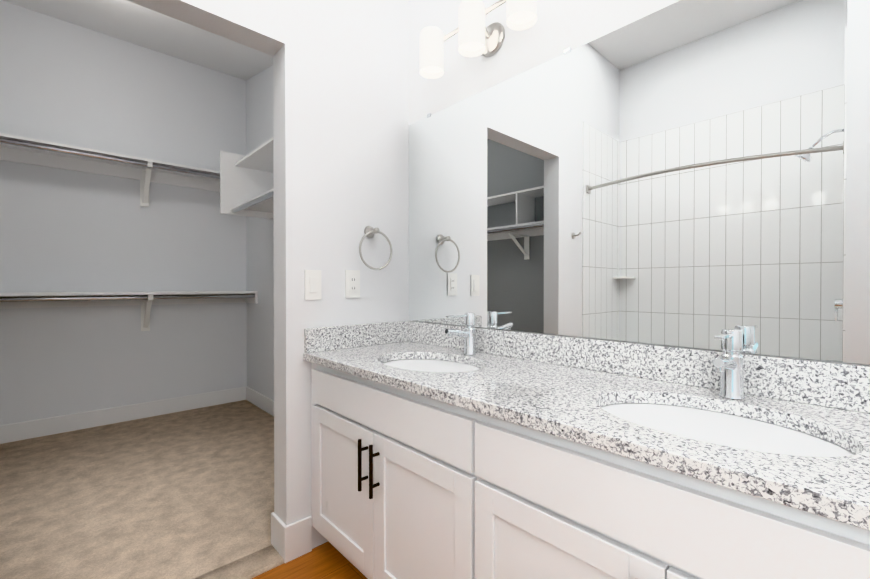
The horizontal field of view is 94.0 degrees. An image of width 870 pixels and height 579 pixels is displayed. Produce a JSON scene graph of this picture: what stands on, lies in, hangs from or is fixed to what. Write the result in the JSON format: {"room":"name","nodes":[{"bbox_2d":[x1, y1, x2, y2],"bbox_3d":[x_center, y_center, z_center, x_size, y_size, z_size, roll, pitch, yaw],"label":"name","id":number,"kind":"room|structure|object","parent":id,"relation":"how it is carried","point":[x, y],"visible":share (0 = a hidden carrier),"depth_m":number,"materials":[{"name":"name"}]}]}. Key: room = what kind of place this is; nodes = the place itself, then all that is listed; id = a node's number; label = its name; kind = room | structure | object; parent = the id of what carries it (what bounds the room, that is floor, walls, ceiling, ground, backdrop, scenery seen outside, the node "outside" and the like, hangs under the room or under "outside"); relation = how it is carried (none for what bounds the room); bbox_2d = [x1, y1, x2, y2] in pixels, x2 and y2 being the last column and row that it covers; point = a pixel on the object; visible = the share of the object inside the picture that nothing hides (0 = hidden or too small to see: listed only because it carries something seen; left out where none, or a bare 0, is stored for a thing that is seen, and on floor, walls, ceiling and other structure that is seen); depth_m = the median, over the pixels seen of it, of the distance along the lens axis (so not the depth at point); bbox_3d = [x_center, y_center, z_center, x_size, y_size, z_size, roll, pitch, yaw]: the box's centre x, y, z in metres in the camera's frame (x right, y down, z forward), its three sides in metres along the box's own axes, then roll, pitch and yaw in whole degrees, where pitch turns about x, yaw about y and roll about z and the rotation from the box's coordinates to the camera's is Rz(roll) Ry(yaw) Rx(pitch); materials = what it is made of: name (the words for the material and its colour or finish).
{"room":"bathroom","nodes":[
{"label":"bathroom","id":0,"kind":"room"},
{"bbox_2d":[0,0,246,424],"bbox_3d":[-2.683,-0.456,3.096,2.570,3.030,0.120,0,1,-43],"label":"wall","id":1,"kind":"structure","parent":0,"point":[68,83],"depth_m":3.16,"materials":[{"name":"white paint"}]},
{"bbox_2d":[0,387,243,443],"bbox_3d":[-2.634,0.992,3.061,2.280,0.135,0.013,0,1,-43],"label":"baseboard","id":2,"kind":"structure","parent":1,"relation":"attached to","point":[13,432],"depth_m":3.16,"materials":[{"name":"white"}]},
{"bbox_2d":[0,133,257,330],"bbox_3d":[-2.540,-0.325,2.942,2.328,1.329,0.299,0,1,-43],"label":"closet shelving","id":3,"kind":"object","parent":1,"relation":"attached to","point":[13,148],"depth_m":3.06,"materials":[{"name":"white wood"}]},
{"bbox_2d":[2,0,272,79],"bbox_3d":[-1.885,-1.790,2.223,2.570,0.510,2.471,0,1,-43],"label":"ceiling","id":4,"kind":"structure","parent":0,"point":[132,22],"depth_m":2.98,"materials":[{"name":"white paint"}]},
{"bbox_2d":[0,400,283,578],"bbox_3d":[-1.841,1.089,2.197,2.570,0.072,2.599,0,1,-43],"label":"floor","id":5,"kind":"structure","parent":0,"point":[187,494],"depth_m":2.04,"materials":[{"name":"beige carpet"}]},
{"bbox_2d":[246,65,273,400],"bbox_3d":[-0.986,-0.456,3.065,0.120,3.030,2.471,0,1,-43],"label":"wall","id":6,"kind":"structure","parent":0,"point":[260,252],"depth_m":3.57,"materials":[{"name":"white paint"}]},
{"bbox_2d":[224,137,272,218],"bbox_3d":[-0.870,-0.773,2.569,0.378,0.481,1.578,0,1,-43],"label":"closet shelving","id":7,"kind":"object","parent":6,"relation":"attached to","point":[242,185],"depth_m":3.03,"materials":[{"name":"white wood"}]},
{"bbox_2d":[244,386,311,562],"bbox_3d":[-0.979,1.003,1.147,2.490,0.140,5.071,0,1,-43],"label":"baseboard","id":8,"kind":"structure","parent":6,"relation":"attached to","point":[292,541],"depth_m":1.64,"materials":[{"name":"white"}]},
{"bbox_2d":[127,0,408,548],"bbox_3d":[-1.119,-0.442,1.177,2.580,3.030,0.120,0,1,-43],"label":"wall","id":9,"kind":"structure","parent":0,"point":[340,82],"depth_m":1.70,"materials":[{"name":"white paint"}]},
{"bbox_2d":[305,270,320,299],"bbox_3d":[-0.499,-0.019,1.664,0.072,0.121,0.009,0,1,-43],"label":"switch plate","id":10,"kind":"object","parent":9,"relation":"attached to","point":[312,284],"visible":1,"depth_m":1.66,"materials":[{"name":"white plastic"}]},
{"bbox_2d":[345,270,359,297],"bbox_3d":[-0.362,-0.025,1.791,0.072,0.121,0.008,0,1,-43],"label":"outlet plate","id":11,"kind":"object","parent":9,"relation":"attached to","point":[352,283],"visible":1,"depth_m":1.79,"materials":[{"name":"white plastic"}]},
{"bbox_2d":[304,321,406,352],"bbox_3d":[-0.324,0.205,1.820,0.543,0.098,0.020,0,1,-43],"label":"backsplash","id":12,"kind":"structure","parent":9,"relation":"attached to","point":[346,336],"depth_m":1.77,"materials":[{"name":"grey stone"}]},
{"bbox_2d":[359,226,391,269],"bbox_3d":[-0.278,-0.188,1.828,0.177,0.204,0.066,0,1,-43],"label":"towel ring","id":13,"kind":"object","parent":9,"relation":"attached to","point":[370,231],"visible":1,"depth_m":1.82,"materials":[{"name":"silver metal"}]},
{"bbox_2d":[273,98,274,512],"bbox_3d":[-1.047,-0.443,1.327,2.330,3.030,0.004,0,1,-43],"label":"wall","id":14,"kind":"structure","parent":0,"point":[273,228],"depth_m":1.68,"materials":[{"name":"white paint"}]},
{"bbox_2d":[252,542,366,578],"bbox_3d":[-0.112,1.110,0.188,2.700,0.060,2.724,0,1,-43],"label":"floor","id":15,"kind":"structure","parent":0,"point":[327,560],"depth_m":1.56,"materials":[{"name":"brown wood"}]},
{"bbox_2d":[303,357,869,578],"bbox_3d":[0.270,0.682,1.160,0.569,0.783,1.798,0,1,-43],"label":"bathroom vanity","id":16,"kind":"object","parent":15,"relation":"on","point":[468,450],"depth_m":0.89,"materials":[{"name":"white paint"}]},
{"bbox_2d":[303,341,869,520],"bbox_3d":[0.284,0.274,1.160,0.547,0.030,1.814,0,1,-43],"label":"countertop","id":17,"kind":"structure","parent":16,"relation":"on","point":[564,398],"depth_m":0.88,"materials":[{"name":"grey stone"}]},
{"bbox_2d":[379,353,478,372],"bbox_3d":[-0.018,0.364,1.465,0.350,0.177,0.471,0,1,-43],"label":"sink","id":18,"kind":"object","parent":17,"relation":"in","point":[428,362],"depth_m":1.58,"materials":[{"name":"white ceramic"}]},
{"bbox_2d":[443,313,478,352],"bbox_3d":[0.099,0.174,1.572,0.156,0.163,0.052,0,1,-43],"label":"faucet","id":19,"kind":"object","parent":17,"relation":"on","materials":[{"name":"silver metal"}]},
{"bbox_2d":[595,389,850,468],"bbox_3d":[0.561,0.368,0.838,0.350,0.177,0.471,0,1,-43],"label":"sink","id":20,"kind":"object","parent":17,"relation":"in","point":[821,444],"depth_m":0.85,"materials":[{"name":"white ceramic"}]},
{"bbox_2d":[707,329,750,400],"bbox_3d":[0.679,0.178,0.945,0.156,0.163,0.052,0,1,-43],"label":"faucet","id":21,"kind":"object","parent":17,"relation":"on","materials":[{"name":"silver metal"}]},
{"bbox_2d":[407,321,869,412],"bbox_3d":[0.484,0.209,1.331,0.020,0.098,1.794,0,1,-43],"label":"backsplash","id":22,"kind":"structure","parent":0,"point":[837,385],"depth_m":1.13,"materials":[{"name":"grey stone"}]},
{"bbox_2d":[408,0,869,365],"bbox_3d":[0.795,-0.442,1.095,0.120,3.030,2.840,0,1,-43],"label":"wall","id":23,"kind":"structure","parent":0,"point":[557,28],"depth_m":1.58,"materials":[{"name":"white paint"}]},
{"bbox_2d":[420,0,536,78],"bbox_3d":[0.165,-0.994,1.557,0.171,0.174,0.550,0,1,-43],"label":"sconce","id":24,"kind":"object","parent":23,"relation":"attached to","point":[477,37],"visible":1,"depth_m":1.54,"materials":[{"name":"white glass"}]},
{"bbox_2d":[409,0,869,364],"bbox_3d":[0.480,-0.327,1.340,0.008,0.967,1.788,0,1,-43],"label":"vanity mirror","id":25,"kind":"object","parent":23,"relation":"attached to","point":[689,173],"visible":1,"depth_m":1.14,"materials":[{"name":"clear glass"}]}
]}

